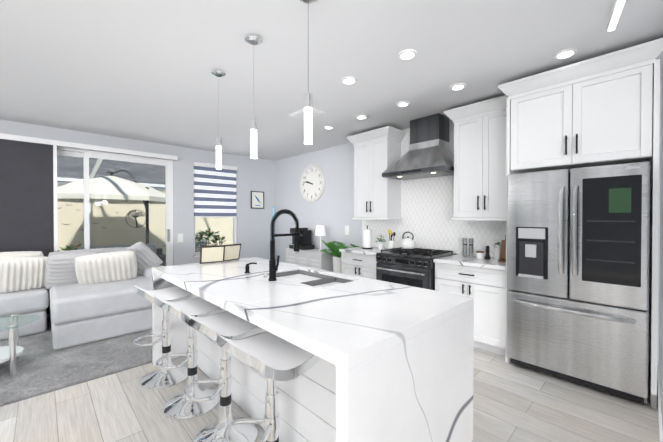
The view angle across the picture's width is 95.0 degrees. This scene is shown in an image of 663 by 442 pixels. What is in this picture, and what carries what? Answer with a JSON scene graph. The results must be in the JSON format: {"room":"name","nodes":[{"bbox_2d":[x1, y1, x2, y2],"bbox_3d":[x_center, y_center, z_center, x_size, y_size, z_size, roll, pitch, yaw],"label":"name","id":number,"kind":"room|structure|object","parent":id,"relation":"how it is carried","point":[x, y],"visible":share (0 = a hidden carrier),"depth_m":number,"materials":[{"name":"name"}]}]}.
{"room":"kitchen","nodes":[
{"label":"kitchen","id":0,"kind":"room"},
{"bbox_2d":[0,119,274,264],"bbox_3d":[-4.259,0.004,4.268,8.400,2.680,0.200,-1,1,-44],"label":"wall","id":1,"kind":"structure","parent":0,"point":[253,233],"depth_m":5.69,"materials":[{"name":"grey paint"}]},
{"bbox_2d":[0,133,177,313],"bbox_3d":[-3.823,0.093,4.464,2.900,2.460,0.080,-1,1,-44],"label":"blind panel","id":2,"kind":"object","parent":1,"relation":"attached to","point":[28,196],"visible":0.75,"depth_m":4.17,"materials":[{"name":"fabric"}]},
{"bbox_2d":[57,146,172,265],"bbox_3d":[-3.791,0.126,4.706,2.440,2.430,0.135,-1,1,-44],"label":"door frame","id":3,"kind":"structure","parent":1,"relation":"attached to","point":[85,155],"depth_m":5.02,"materials":[{"name":"white"}]},
{"bbox_2d":[57,155,165,265],"bbox_3d":[-3.796,0.133,4.711,2.220,2.205,0.066,-1,1,-44],"label":"sliding glass door","id":4,"kind":"structure","parent":3,"relation":"attached to","point":[75,212],"depth_m":4.91,"materials":[{"name":"clear glass"}]},
{"bbox_2d":[178,234,182,241],"bbox_3d":[-2.761,0.323,5.555,0.090,0.160,0.012,-1,1,-44],"label":"switch plate","id":5,"kind":"object","parent":1,"relation":"attached to","point":[180,237],"depth_m":5.55,"materials":[{"name":"white plastic"}]},
{"bbox_2d":[193,217,235,256],"bbox_3d":[-2.329,-0.212,6.086,0.925,1.800,0.235,-1,1,-44],"label":"window frame","id":6,"kind":"structure","parent":1,"relation":"attached to","point":[196,254],"depth_m":6.36,"materials":[{"name":"white"}]},
{"bbox_2d":[195,217,233,249],"bbox_3d":[-2.342,-0.227,6.099,0.795,1.680,0.006,-1,1,-44],"label":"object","id":7,"kind":"structure","parent":6,"relation":"attached to","point":[212,231],"depth_m":6.05,"materials":[{"name":"clear glass"}]},
{"bbox_2d":[194,162,236,216],"bbox_3d":[-2.299,-0.583,6.051,0.875,1.053,0.070,-1,1,-44],"label":"window blind","id":8,"kind":"object","parent":1,"relation":"attached to","point":[214,192],"visible":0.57,"depth_m":6.03,"materials":[{"name":"white"}]},
{"bbox_2d":[251,191,263,208],"bbox_3d":[-1.615,-0.445,6.636,0.320,0.375,0.021,-1,1,-44],"label":"picture frame","id":9,"kind":"object","parent":1,"relation":"attached to","point":[257,199],"visible":1,"depth_m":6.63,"materials":[{"name":"white paper"}]},
{"bbox_2d":[0,314,658,441],"bbox_3d":[-0.908,1.427,0.774,8.400,0.100,9.900,-1,1,-44],"label":"floor","id":10,"kind":"structure","parent":0,"point":[512,402],"depth_m":2.16,"materials":[{"name":"beige wood"}]},
{"bbox_2d":[0,317,151,406],"bbox_3d":[-3.693,1.343,2.676,4.406,0.032,2.409,-1,1,-44],"label":"rug","id":11,"kind":"object","parent":10,"relation":"on","point":[43,366],"visible":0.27,"depth_m":2.85,"materials":[{"name":"grey carpet"}]},
{"bbox_2d":[0,314,39,377],"bbox_3d":[-3.183,1.118,2.429,1.240,0.438,0.720,-1,1,-44],"label":"coffee table","id":12,"kind":"object","parent":11,"relation":"on","point":[12,351],"visible":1,"depth_m":2.60,"materials":[{"name":"clear glass"}]},
{"bbox_2d":[0,241,162,349],"bbox_3d":[-3.942,0.815,3.111,4.090,1.034,1.680,-1,1,-44],"label":"sofa","id":13,"kind":"object","parent":11,"relation":"on","point":[90,295],"visible":0.96,"depth_m":3.52,"materials":[{"name":"fabric"}]},
{"bbox_2d":[133,284,190,388],"bbox_3d":[-1.448,0.948,2.619,0.436,0.822,0.460,-1,1,-44],"label":"stool","id":14,"kind":"object","parent":10,"relation":"on","point":[158,378],"visible":0.81,"depth_m":2.57,"materials":[{"name":"silver metal"}]},
{"bbox_2d":[154,295,221,419],"bbox_3d":[-1.053,0.951,2.249,0.436,0.822,0.460,-1,1,-44],"label":"stool","id":15,"kind":"object","parent":10,"relation":"on","point":[179,406],"visible":0.85,"depth_m":2.20,"materials":[{"name":"silver metal"}]},
{"bbox_2d":[181,310,261,441],"bbox_3d":[-0.680,0.954,1.887,0.436,0.822,0.460,-1,1,-44],"label":"stool","id":16,"kind":"object","parent":10,"relation":"on","point":[227,324],"visible":0.77,"depth_m":1.87,"materials":[{"name":"silver metal"}]},
{"bbox_2d":[216,331,318,441],"bbox_3d":[-0.317,0.958,1.514,0.436,0.822,0.460,-1,1,-44],"label":"stool","id":17,"kind":"object","parent":10,"relation":"on","point":[273,358],"visible":0.94,"depth_m":1.45,"materials":[{"name":"silver metal"}]},
{"bbox_2d":[285,248,335,271],"bbox_3d":[-0.391,0.941,5.704,0.402,0.780,1.070,-1,1,-44],"label":"console","id":18,"kind":"object","parent":10,"relation":"on","point":[313,258],"visible":0.44,"depth_m":5.41,"materials":[{"name":"white wood"}]},
{"bbox_2d":[289,228,314,249],"bbox_3d":[-0.594,0.349,5.871,0.330,0.400,0.450,-1,1,-44],"label":"coffee machine","id":19,"kind":"object","parent":18,"relation":"on","point":[305,239],"visible":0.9,"depth_m":5.79,"materials":[{"name":"black plastic"}]},
{"bbox_2d":[315,225,325,250],"bbox_3d":[-0.199,0.317,5.494,0.210,0.470,0.210,-1,1,-44],"label":"table lamp","id":20,"kind":"object","parent":18,"relation":"on","point":[320,230],"visible":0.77,"depth_m":5.42,"materials":[{"name":"white"}]},
{"bbox_2d":[152,261,473,441],"bbox_3d":[-0.427,0.933,2.322,1.080,0.860,2.520,-1,1,-44],"label":"kitchen island","id":21,"kind":"object","parent":10,"relation":"on","point":[394,363],"depth_m":1.53,"materials":[{"name":"stone"}]},
{"bbox_2d":[200,243,240,263],"bbox_3d":[-1.167,0.347,3.208,0.452,0.181,0.154,-1,1,-44],"label":"frames","id":22,"kind":"object","parent":21,"relation":"on","point":[218,253],"visible":0.94,"depth_m":3.14,"materials":[{"name":"grey paper"}]},
{"bbox_2d":[244,262,256,272],"bbox_3d":[-0.689,0.401,2.592,0.110,0.085,0.048,-1,1,-44],"label":"soap dispenser","id":23,"kind":"object","parent":21,"relation":"on","point":[247,268],"visible":1,"depth_m":2.56,"materials":[{"name":"black metal"}]},
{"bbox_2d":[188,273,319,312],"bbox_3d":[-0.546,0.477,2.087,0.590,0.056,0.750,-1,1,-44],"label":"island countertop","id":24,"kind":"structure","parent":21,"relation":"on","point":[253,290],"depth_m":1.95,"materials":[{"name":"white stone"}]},
{"bbox_2d":[268,209,299,280],"bbox_3d":[-0.345,0.180,2.322,0.281,0.532,0.105,-1,1,-44],"label":"faucet","id":25,"kind":"object","parent":24,"relation":"on","point":[273,266],"visible":1,"depth_m":2.26,"materials":[{"name":"black metal"}]},
{"bbox_2d":[320,240,359,272],"bbox_3d":[0.128,0.831,5.008,0.591,1.014,0.568,-1,1,-44],"label":"planter","id":26,"kind":"object","parent":10,"relation":"on","point":[333,247],"visible":0.5,"depth_m":4.93,"materials":[{"name":"white ceramic"}]},
{"bbox_2d":[339,251,376,278],"bbox_3d":[0.605,0.905,4.518,0.608,0.876,0.690,-1,1,-44],"label":"base cabinet","id":27,"kind":"object","parent":10,"relation":"on","point":[356,265],"depth_m":4.30,"materials":[{"name":"white wood"}]},
{"bbox_2d":[339,247,395,254],"bbox_3d":[0.591,0.447,4.509,0.636,0.040,0.707,-1,1,-44],"label":"countertop","id":28,"kind":"structure","parent":27,"relation":"on","point":[355,250],"depth_m":4.32,"materials":[{"name":"white stone"}]},
{"bbox_2d":[362,226,372,248],"bbox_3d":[0.545,0.252,4.627,0.170,0.347,0.170,-1,1,-44],"label":"paper towel holder","id":29,"kind":"object","parent":28,"relation":"on","point":[367,238],"visible":1,"depth_m":4.57,"materials":[{"name":"white paper"}]},
{"bbox_2d":[375,235,385,249],"bbox_3d":[0.732,0.316,4.477,0.214,0.221,0.224,-1,1,-44],"label":"potted plant","id":30,"kind":"object","parent":28,"relation":"on","point":[380,246],"visible":1,"depth_m":4.44,"materials":[{"name":"white ceramic"}]},
{"bbox_2d":[388,229,395,249],"bbox_3d":[0.857,0.276,4.359,0.104,0.303,0.112,-1,1,-44],"label":"utensil crock","id":31,"kind":"object","parent":28,"relation":"on","point":[391,243],"visible":0.88,"depth_m":4.33,"materials":[{"name":"white ceramic"}]},
{"bbox_2d":[376,247,455,289],"bbox_3d":[1.070,0.870,3.929,0.733,0.956,0.788,-1,1,-44],"label":"range","id":32,"kind":"object","parent":10,"relation":"on","point":[414,267],"visible":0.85,"depth_m":3.70,"materials":[{"name":"black metal"}]},
{"bbox_2d":[401,232,417,248],"bbox_3d":[1.081,0.272,4.183,0.190,0.233,0.253,-1,1,-44],"label":"kettle","id":33,"kind":"object","parent":32,"relation":"on","point":[407,243],"visible":1,"depth_m":4.14,"materials":[{"name":"white metal"}]},
{"bbox_2d":[435,263,505,355],"bbox_3d":[1.655,0.915,3.419,0.608,0.876,0.740,-1,1,-44],"label":"base cabinet","id":34,"kind":"object","parent":10,"relation":"on","point":[482,282],"depth_m":3.11,"materials":[{"name":"white wood"}]},
{"bbox_2d":[433,255,505,270],"bbox_3d":[1.644,0.457,3.406,0.636,0.040,0.743,-1,1,-44],"label":"countertop","id":35,"kind":"structure","parent":34,"relation":"on","point":[460,261],"depth_m":3.24,"materials":[{"name":"white stone"}]},
{"bbox_2d":[463,238,466,256],"bbox_3d":[1.582,0.322,3.600,0.053,0.225,0.054,-1,1,-44],"label":"salt","id":36,"kind":"object","parent":35,"relation":"on","point":[464,239],"depth_m":3.58,"materials":[{"name":"metal"}]},
{"bbox_2d":[467,238,473,257],"bbox_3d":[1.631,0.323,3.549,0.053,0.225,0.054,-1,1,-44],"label":"salt","id":37,"kind":"object","parent":35,"relation":"on","point":[471,247],"depth_m":3.53,"materials":[{"name":"metal"}]},
{"bbox_2d":[476,251,483,258],"bbox_3d":[1.711,0.396,3.495,0.083,0.080,0.084,-1,1,-44],"label":"jar","id":38,"kind":"object","parent":35,"relation":"on","point":[479,254],"visible":1,"depth_m":3.46,"materials":[{"name":"white ceramic"}]},
{"bbox_2d":[485,246,489,259],"bbox_3d":[1.751,0.360,3.409,0.056,0.152,0.055,-1,1,-44],"label":"pepper mill","id":39,"kind":"object","parent":35,"relation":"on","point":[487,255],"visible":1,"depth_m":3.39,"materials":[{"name":"black plastic"}]},
{"bbox_2d":[492,237,502,258],"bbox_3d":[1.871,0.315,3.432,0.135,0.243,0.137,-1,1,-44],"label":"flower vase","id":40,"kind":"object","parent":35,"relation":"on","point":[496,253],"visible":0.79,"depth_m":3.41,"materials":[{"name":"white ceramic"}]},
{"bbox_2d":[498,235,505,261],"bbox_3d":[1.875,0.298,3.236,0.179,0.279,0.120,-1,1,-44],"label":"cutting board","id":41,"kind":"object","parent":35,"relation":"on","point":[502,257],"visible":0.25,"depth_m":3.22,"materials":[{"name":"brown wood"}]},
{"bbox_2d":[507,162,649,403],"bbox_3d":[2.166,0.469,2.700,0.822,1.780,0.906,-1,1,-44],"label":"fridge","id":42,"kind":"object","parent":10,"relation":"on","point":[578,275],"visible":1,"depth_m":2.39,"materials":[{"name":"grey metal"}]},
{"bbox_2d":[0,0,662,160],"bbox_3d":[-0.908,-1.353,0.749,8.400,0.100,9.900,-1,1,-44],"label":"ceiling","id":43,"kind":"structure","parent":0,"point":[140,70],"depth_m":2.49,"materials":[{"name":"white paint"}]},
{"bbox_2d":[211,69,225,169],"bbox_3d":[-1.005,-0.888,2.707,0.120,0.864,0.120,-1,1,-44],"label":"pendant light","id":44,"kind":"object","parent":43,"relation":"hanging from","point":[218,73],"visible":0.98,"depth_m":2.69,"materials":[{"name":"silver metal"}]},
{"bbox_2d":[245,33,261,158],"bbox_3d":[-0.564,-0.884,2.202,0.120,0.864,0.120,-1,1,-44],"label":"pendant light","id":45,"kind":"object","parent":43,"relation":"hanging from","point":[253,39],"visible":1,"depth_m":2.18,"materials":[{"name":"white glass"}]},
{"bbox_2d":[289,108,324,118],"bbox_3d":[-0.305,-1.321,3.773,0.260,0.020,0.380,-1,1,-44],"label":"ceiling vent","id":46,"kind":"object","parent":43,"relation":"in","point":[300,113],"visible":0.62,"depth_m":3.74,"materials":[{"name":"white plastic"}]},
{"bbox_2d":[299,0,317,144],"bbox_3d":[-0.135,-0.880,1.768,0.120,0.864,0.120,-1,1,-44],"label":"pendant light","id":47,"kind":"object","parent":43,"relation":"hanging from","point":[308,102],"visible":0.98,"depth_m":1.75,"materials":[{"name":"white glass"}]},
{"bbox_2d":[323,126,333,128],"bbox_3d":[-0.041,-1.330,4.357,0.149,0.014,0.149,0,1,1],"label":"recessed light","id":48,"kind":"object","parent":43,"relation":"in","point":[325,127],"depth_m":4.33,"materials":[{"name":"white plastic"}]},
{"bbox_2d":[341,77,356,84],"bbox_3d":[0.166,-1.316,2.868,0.149,0.014,0.149,0,1,1],"label":"recessed light","id":49,"kind":"object","parent":43,"relation":"in","point":[346,80],"depth_m":2.85,"materials":[{"name":"white"}]},
{"bbox_2d":[356,115,366,119],"bbox_3d":[0.387,-1.326,3.909,0.149,0.014,0.149,0,1,1],"label":"recessed light","id":50,"kind":"object","parent":43,"relation":"in","point":[360,117],"depth_m":3.90,"materials":[{"name":"white"}]},
{"bbox_2d":[396,101,409,106],"bbox_3d":[0.816,-1.321,3.461,0.149,0.014,0.149,0,1,1],"label":"recessed light","id":51,"kind":"object","parent":43,"relation":"in","point":[403,103],"depth_m":3.45,"materials":[{"name":"white"}]},
{"bbox_2d":[398,49,416,60],"bbox_3d":[0.601,-1.312,2.412,0.149,0.014,0.149,0,1,1],"label":"recessed light","id":52,"kind":"object","parent":43,"relation":"in","point":[406,54],"depth_m":2.39,"materials":[{"name":"white"}]},
{"bbox_2d":[450,83,465,90],"bbox_3d":[1.251,-1.317,3.005,0.149,0.014,0.149,0,1,1],"label":"recessed light","id":53,"kind":"object","parent":43,"relation":"in","point":[459,86],"depth_m":3.00,"materials":[{"name":"white"}]},
{"bbox_2d":[554,48,577,59],"bbox_3d":[1.845,-1.312,2.398,0.149,0.014,0.149,0,1,1],"label":"recessed light","id":54,"kind":"object","parent":43,"relation":"in","point":[566,53],"depth_m":2.38,"materials":[{"name":"white"}]},
{"bbox_2d":[607,0,625,31],"bbox_3d":[1.641,-1.292,1.704,0.044,0.040,0.850,0,1,35],"label":"light bar","id":55,"kind":"object","parent":43,"relation":"attached to","point":[617,9],"visible":1,"depth_m":1.89,"materials":[{"name":"white plastic"}]},
{"bbox_2d":[275,80,660,374],"bbox_3d":[2.125,0.011,3.521,0.200,2.680,9.700,-1,1,-44],"label":"wall","id":56,"kind":"structure","parent":0,"point":[331,209],"depth_m":5.66,"materials":[{"name":"grey paint"}]},
{"bbox_2d":[300,165,324,202],"bbox_3d":[-0.388,-0.721,5.968,0.040,0.740,0.740,-1,1,-44],"label":"clock","id":57,"kind":"object","parent":56,"relation":"attached to","point":[312,183],"visible":1,"depth_m":5.95,"materials":[{"name":"white plastic"}]},
{"bbox_2d":[345,226,348,234],"bbox_3d":[0.270,0.175,5.311,0.012,0.160,0.090,-1,1,-44],"label":"switch plate","id":58,"kind":"object","parent":56,"relation":"attached to","point":[346,227],"depth_m":5.30,"materials":[{"name":"white plastic"}]},
{"bbox_2d":[354,134,401,217],"bbox_3d":[0.689,-0.612,4.612,0.338,1.135,0.630,-1,1,-44],"label":"upper cabinet","id":59,"kind":"object","parent":56,"relation":"attached to","point":[375,195],"depth_m":4.45,"materials":[{"name":"white wood"}]},
{"bbox_2d":[382,113,453,179],"bbox_3d":[1.176,-0.955,3.975,0.510,0.751,0.900,-1,1,-44],"label":"range hood","id":60,"kind":"object","parent":56,"relation":"attached to","point":[429,153],"visible":0.94,"depth_m":3.86,"materials":[{"name":"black metal"}]},
{"bbox_2d":[362,118,505,256],"bbox_3d":[1.334,-0.449,4.193,0.008,1.769,2.370,-1,1,-44],"label":"backsplash","id":61,"kind":"structure","parent":56,"relation":"attached to","point":[427,209],"depth_m":4.13,"materials":[{"name":"tile"}]},
{"bbox_2d":[452,106,509,217],"bbox_3d":[1.786,-0.601,3.465,0.338,1.135,0.645,-1,1,-44],"label":"upper cabinet","id":62,"kind":"object","parent":56,"relation":"attached to","point":[481,141],"depth_m":3.35,"materials":[{"name":"white wood"}]},
{"bbox_2d":[506,58,657,173],"bbox_3d":[2.246,-0.817,2.764,0.638,0.690,0.926,-1,1,-44],"label":"upper cabinet","id":63,"kind":"object","parent":56,"relation":"attached to","point":[602,110],"depth_m":2.49,"materials":[{"name":"white wood"}]},
{"bbox_2d":[659,67,662,429],"bbox_3d":[1.689,0.030,1.445,3.300,2.680,0.120,-1,1,-44],"label":"wall","id":64,"kind":"structure","parent":0,"point":[661,297],"depth_m":2.26,"materials":[{"name":"grey paint"}]},
{"bbox_2d":[657,365,662,441],"bbox_3d":[1.639,1.320,1.500,3.312,0.100,0.012,-1,1,-44],"label":"baseboard","id":65,"kind":"structure","parent":64,"relation":"attached to","point":[659,414],"depth_m":2.02,"materials":[{"name":"white wood"}]},
{"label":"outside","id":66,"kind":"structure","parent":0,"visible":0},
{"bbox_2d":[57,155,164,187],"bbox_3d":[-8.938,-2.384,10.591,14.000,3.060,6.160,-1,1,-44],"label":"roof","id":67,"kind":"structure","parent":66,"point":[153,170],"depth_m":9.97,"materials":[{"name":"grey"}]},
{"bbox_3d":[-7.681,1.368,9.309,14.000,0.100,11.800,-1,1,-44],"label":"ground","id":68,"kind":"structure","parent":66,"visible":0},
{"bbox_2d":[58,244,81,250],"label":"garden plants","id":69,"kind":"object","parent":68,"relation":"on","point":[67,249],"depth_m":7.47,"materials":[{"name":"green plant"}]},
{"bbox_2d":[57,170,164,243],"bbox_3d":[-5.217,0.068,7.226,2.448,2.539,2.448,-1,1,-44],"label":"umbrella","id":70,"kind":"object","parent":68,"relation":"on","point":[102,183],"depth_m":6.65,"materials":[{"name":"fabric"}]},
{"bbox_2d":[76,243,165,265],"bbox_3d":[-4.098,0.924,5.917,1.600,0.850,0.850,-1,1,-44],"label":"sofa","id":71,"kind":"object","parent":68,"relation":"on","point":[153,249],"depth_m":6.15,"materials":[{"name":"fabric"}]},
{"bbox_2d":[57,159,195,246],"bbox_3d":[-5.090,-0.157,6.584,14.000,3.000,4.200,-1,1,-44],"label":"beams","id":72,"kind":"structure","parent":68,"relation":"on","point":[94,170],"depth_m":7.87,"materials":[{"name":"white"}]},
{"bbox_2d":[57,182,232,254],"bbox_3d":[-6.641,0.173,8.211,14.000,2.310,0.248,-1,1,-44],"label":"wall","id":73,"kind":"structure","parent":68,"relation":"on","point":[99,235],"depth_m":8.69,"materials":[{"name":"beige paint"}]},
{"bbox_2d":[195,237,206,251],"bbox_3d":[-3.919,0.903,8.300,0.850,0.850,0.850,-1,1,-44],"label":"air conditioning unit","id":74,"kind":"object","parent":68,"relation":"on","point":[199,245],"depth_m":8.13,"materials":[{"name":"grey"}]},
{"bbox_2d":[195,228,225,245],"label":"garden plants","id":75,"kind":"object","parent":68,"relation":"on","point":[201,233],"depth_m":7.04,"materials":[{"name":"green plant"}]}
]}

